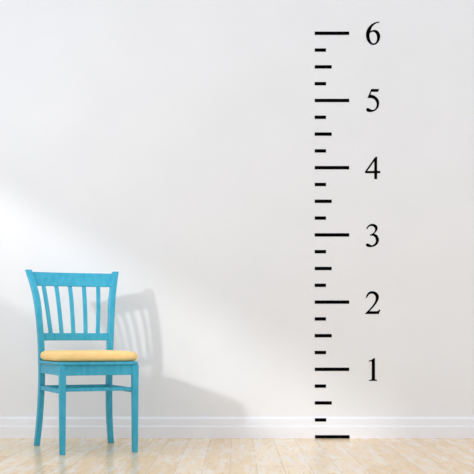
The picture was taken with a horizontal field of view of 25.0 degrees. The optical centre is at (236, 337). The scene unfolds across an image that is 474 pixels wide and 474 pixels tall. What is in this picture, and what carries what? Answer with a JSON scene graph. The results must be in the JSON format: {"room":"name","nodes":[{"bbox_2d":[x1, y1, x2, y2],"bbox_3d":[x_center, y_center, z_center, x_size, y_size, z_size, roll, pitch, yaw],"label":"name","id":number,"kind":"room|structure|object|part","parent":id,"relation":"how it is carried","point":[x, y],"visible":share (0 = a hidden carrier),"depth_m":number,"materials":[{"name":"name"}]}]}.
{"room":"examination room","nodes":[
{"label":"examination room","id":0,"kind":"room"},
{"bbox_2d":[0,0,473,416],"bbox_3d":[0.700,-1.739,6.100,5.800,4.600,0.200,0,0,0],"label":"wall","id":1,"kind":"structure","parent":0,"point":[167,146],"depth_m":6.00,"materials":[{"name":"paint"}]},
{"bbox_2d":[0,417,473,437],"bbox_3d":[0.800,0.501,5.990,5.600,0.119,0.020,0,0,0],"label":"baseboard","id":2,"kind":"structure","parent":1,"relation":"attached to","point":[10,427],"depth_m":5.98,"materials":[{"name":"paint"}]},
{"bbox_2d":[315,418,325,421],"bbox_3d":[0.467,0.458,5.986,0.063,0.019,0.001,0,0,0],"label":"tick mark","id":3,"kind":"object","parent":2,"relation":"attached to","point":[316,419],"visible":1,"depth_m":5.99,"materials":[{"name":"black plastic"}]},
{"bbox_2d":[315,435,349,437],"bbox_3d":[0.532,0.552,5.979,0.194,0.019,0.001,0,0,0],"label":"tick mark","id":4,"kind":"object","parent":2,"relation":"attached to","point":[316,436],"visible":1,"depth_m":5.98,"materials":[{"name":"black plastic"}]},
{"bbox_2d":[315,384,325,387],"bbox_3d":[0.467,0.270,5.999,0.063,0.019,0.001,0,0,0],"label":"tick mark","id":5,"kind":"object","parent":1,"relation":"attached to","point":[316,385],"visible":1,"depth_m":6.00,"materials":[{"name":"black paint"}]},
{"bbox_2d":[315,317,325,320],"bbox_3d":[0.467,-0.107,5.999,0.063,0.019,0.001,0,0,0],"label":"tick mark","id":6,"kind":"object","parent":1,"relation":"attached to","point":[316,318],"visible":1,"depth_m":6.00,"materials":[{"name":"black paint"}]},
{"bbox_2d":[315,216,325,219],"bbox_3d":[0.467,-0.672,5.999,0.063,0.019,0.001,0,0,0],"label":"tick mark","id":7,"kind":"object","parent":1,"relation":"attached to","point":[316,217],"visible":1,"depth_m":6.00,"materials":[{"name":"black paint"}]},
{"bbox_2d":[315,149,325,152],"bbox_3d":[0.467,-1.049,5.999,0.063,0.019,0.001,0,0,0],"label":"tick mark","id":8,"kind":"object","parent":1,"relation":"attached to","point":[316,150],"visible":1,"depth_m":6.00,"materials":[{"name":"black paint"}]},
{"bbox_2d":[315,48,325,51],"bbox_3d":[0.467,-1.614,5.999,0.063,0.019,0.001,0,0,0],"label":"tick mark","id":9,"kind":"object","parent":1,"relation":"attached to","point":[316,49],"visible":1,"depth_m":6.00,"materials":[{"name":"black paint"}]},
{"bbox_2d":[315,351,325,353],"bbox_3d":[0.467,0.081,5.999,0.063,0.019,0.001,0,0,0],"label":"tick mark","id":10,"kind":"object","parent":1,"relation":"attached to","point":[316,352],"visible":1,"depth_m":6.00,"materials":[{"name":"black paint"}]},
{"bbox_2d":[315,284,325,286],"bbox_3d":[0.467,-0.295,5.999,0.063,0.019,0.001,0,0,0],"label":"tick mark","id":11,"kind":"object","parent":1,"relation":"attached to","point":[316,285],"visible":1,"depth_m":6.00,"materials":[{"name":"black paint"}]},
{"bbox_2d":[315,250,325,252],"bbox_3d":[0.467,-0.484,5.999,0.063,0.019,0.001,0,0,0],"label":"tick mark","id":12,"kind":"object","parent":1,"relation":"attached to","point":[316,251],"visible":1,"depth_m":6.00,"materials":[{"name":"black paint"}]},
{"bbox_2d":[315,183,325,185],"bbox_3d":[0.467,-0.861,5.999,0.063,0.019,0.001,0,0,0],"label":"tick mark","id":13,"kind":"object","parent":1,"relation":"attached to","point":[316,184],"visible":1,"depth_m":6.00,"materials":[{"name":"black paint"}]},
{"bbox_2d":[315,116,325,118],"bbox_3d":[0.467,-1.238,5.999,0.063,0.019,0.001,0,0,0],"label":"tick mark","id":14,"kind":"object","parent":1,"relation":"attached to","point":[316,117],"visible":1,"depth_m":6.00,"materials":[{"name":"black paint"}]},
{"bbox_2d":[315,82,325,84],"bbox_3d":[0.467,-1.426,5.999,0.063,0.019,0.001,0,0,0],"label":"tick mark","id":15,"kind":"object","parent":1,"relation":"attached to","point":[316,83],"visible":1,"depth_m":6.00,"materials":[{"name":"black paint"}]},
{"bbox_2d":[315,401,331,404],"bbox_3d":[0.483,0.364,5.999,0.095,0.019,0.001,0,0,0],"label":"tick mark","id":16,"kind":"object","parent":1,"relation":"attached to","point":[316,402],"visible":1,"depth_m":6.00,"materials":[{"name":"black plastic"}]},
{"bbox_2d":[315,132,331,135],"bbox_3d":[0.483,-1.143,5.999,0.095,0.019,0.001,0,0,0],"label":"tick mark","id":17,"kind":"object","parent":1,"relation":"attached to","point":[316,133],"visible":1,"depth_m":6.00,"materials":[{"name":"black paint"}]},
{"bbox_2d":[315,65,331,68],"bbox_3d":[0.483,-1.520,5.999,0.095,0.019,0.001,0,0,0],"label":"tick mark","id":18,"kind":"object","parent":1,"relation":"attached to","point":[316,66],"visible":1,"depth_m":6.00,"materials":[{"name":"black paint"}]},
{"bbox_2d":[315,334,331,336],"bbox_3d":[0.483,-0.013,5.999,0.095,0.019,0.001,0,0,0],"label":"tick mark","id":19,"kind":"object","parent":1,"relation":"attached to","point":[316,335],"visible":1,"depth_m":6.00,"materials":[{"name":"black paint"}]},
{"bbox_2d":[315,267,331,269],"bbox_3d":[0.483,-0.390,5.999,0.095,0.019,0.001,0,0,0],"label":"tick mark","id":20,"kind":"object","parent":1,"relation":"attached to","point":[316,268],"visible":1,"depth_m":6.00,"materials":[{"name":"black paint"}]},
{"bbox_2d":[315,200,331,202],"bbox_3d":[0.483,-0.766,5.999,0.095,0.019,0.001,0,0,0],"label":"tick mark","id":21,"kind":"object","parent":1,"relation":"attached to","point":[316,201],"visible":1,"depth_m":6.00,"materials":[{"name":"black paint"}]},
{"bbox_2d":[315,300,348,303],"bbox_3d":[0.532,-0.201,5.999,0.194,0.019,0.001,0,0,0],"label":"tick mark","id":22,"kind":"object","parent":1,"relation":"attached to","point":[316,301],"visible":1,"depth_m":6.00,"materials":[{"name":"black paint"}]},
{"bbox_2d":[315,233,348,236],"bbox_3d":[0.532,-0.578,5.999,0.194,0.019,0.001,0,0,0],"label":"tick mark","id":23,"kind":"object","parent":1,"relation":"attached to","point":[316,234],"visible":1,"depth_m":6.00,"materials":[{"name":"black paint"}]},
{"bbox_2d":[315,368,348,370],"bbox_3d":[0.532,0.175,5.999,0.194,0.019,0.001,0,0,0],"label":"tick mark","id":24,"kind":"object","parent":1,"relation":"attached to","point":[316,369],"visible":1,"depth_m":6.00,"materials":[{"name":"black paint"}]},
{"bbox_2d":[315,166,348,168],"bbox_3d":[0.532,-0.955,5.999,0.194,0.019,0.001,0,0,0],"label":"tick mark","id":25,"kind":"object","parent":1,"relation":"attached to","point":[316,167],"visible":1,"depth_m":6.00,"materials":[{"name":"black paint"}]},
{"bbox_2d":[315,99,348,101],"bbox_3d":[0.532,-1.332,5.999,0.194,0.019,0.001,0,0,0],"label":"tick mark","id":26,"kind":"object","parent":1,"relation":"attached to","point":[316,100],"visible":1,"depth_m":6.00,"materials":[{"name":"black paint"}]},
{"bbox_2d":[315,32,348,34],"bbox_3d":[0.532,-1.709,5.999,0.194,0.019,0.001,0,0,0],"label":"tick mark","id":27,"kind":"object","parent":1,"relation":"attached to","point":[316,33],"visible":1,"depth_m":6.00,"materials":[{"name":"black paint"}]},
{"bbox_2d":[365,291,379,313],"bbox_3d":[0.761,-0.199,5.999,0.084,0.128,0.001,0,0,0],"label":"numeral","id":28,"kind":"object","parent":1,"relation":"attached to","point":[370,292],"visible":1,"depth_m":6.00,"materials":[{"name":"black paint"}]},
{"bbox_2d":[365,157,379,178],"bbox_3d":[0.760,-0.953,5.999,0.085,0.125,0.001,0,0,0],"label":"numeral","id":29,"kind":"object","parent":1,"relation":"attached to","point":[375,171],"visible":1,"depth_m":6.00,"materials":[{"name":"black paint"}]},
{"bbox_2d":[366,89,378,111],"bbox_3d":[0.761,-1.332,5.999,0.073,0.129,0.001,0,0,0],"label":"numeral","id":30,"kind":"object","parent":1,"relation":"attached to","point":[375,98],"visible":1,"depth_m":6.00,"materials":[{"name":"black paint"}]},
{"bbox_2d":[366,224,378,246],"bbox_3d":[0.759,-0.575,5.999,0.073,0.131,0.001,0,0,0],"label":"numeral","id":31,"kind":"object","parent":1,"relation":"attached to","point":[373,225],"visible":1,"depth_m":6.00,"materials":[{"name":"black paint"}]},
{"bbox_2d":[366,22,379,44],"bbox_3d":[0.763,-1.708,5.999,0.080,0.131,0.001,0,0,0],"label":"numeral","id":32,"kind":"object","parent":1,"relation":"attached to","point":[368,31],"visible":1,"depth_m":6.00,"materials":[{"name":"black paint"}]},
{"bbox_2d":[369,358,376,380],"bbox_3d":[0.762,0.176,5.999,0.047,0.128,0.001,0,0,0],"label":"numeral","id":33,"kind":"object","parent":1,"relation":"attached to","point":[373,359],"visible":1,"depth_m":6.00,"materials":[{"name":"black paint"}]},
{"bbox_2d":[0,438,473,473],"bbox_3d":[0.700,0.611,2.600,5.800,0.100,7.200,0,0,0],"label":"floor","id":34,"kind":"structure","parent":0,"point":[17,455],"depth_m":5.07,"materials":[{"name":"brown wood"}]},
{"bbox_2d":[25,269,138,454],"bbox_3d":[-0.774,0.102,5.447,0.500,0.919,0.582,0,0,-22],"label":"wooden chair","id":35,"kind":"object","parent":34,"relation":"on","point":[62,369],"visible":0.97,"depth_m":5.57,"materials":[{"name":"teal paint"}]},
{"bbox_3d":[-1.050,0.102,5.580,0.139,0.919,0.055,0,0,36],"label":"post","id":36,"kind":"part","parent":35,"relation":"part of","materials":[{"name":"teal paint"}]},
{"bbox_3d":[-0.838,0.346,5.132,0.031,0.430,0.031,0,0,-22],"label":"leg","id":37,"kind":"part","parent":35,"relation":"part of","materials":[{"name":"teal paint"}]},
{"bbox_3d":[-0.873,-0.310,5.687,0.440,0.074,0.064,0,0,-23],"label":"rail","id":38,"kind":"part","parent":35,"relation":"part of","materials":[{"name":"teal paint"}]},
{"bbox_3d":[-0.849,-0.006,5.629,0.351,0.039,0.031,0,0,-23],"label":"rail","id":39,"kind":"part","parent":35,"relation":"part of","materials":[{"name":"teal paint"}]},
{"bbox_3d":[-0.750,0.123,5.390,0.407,0.014,0.458,0,0,-23],"label":"seat","id":40,"kind":"part","parent":35,"relation":"part of","materials":[{"name":"teal paint"}]},
{"bbox_2d":[40,350,137,361],"bbox_3d":[-0.750,0.089,5.394,0.413,0.054,0.450,0,0,-23],"label":"seat cushion","id":41,"kind":"object","parent":35,"relation":"on","point":[52,355],"visible":0.98,"depth_m":5.21,"materials":[{"name":"yellow fabric"}]},
{"bbox_3d":[-0.672,0.102,5.737,0.055,0.919,0.139,0,0,9],"label":"post","id":42,"kind":"part","parent":35,"relation":"part of","materials":[{"name":"teal paint"}]},
{"bbox_3d":[-0.503,0.346,5.270,0.031,0.430,0.031,0,0,-23],"label":"leg","id":43,"kind":"part","parent":35,"relation":"part of","materials":[{"name":"teal paint"}]}
]}

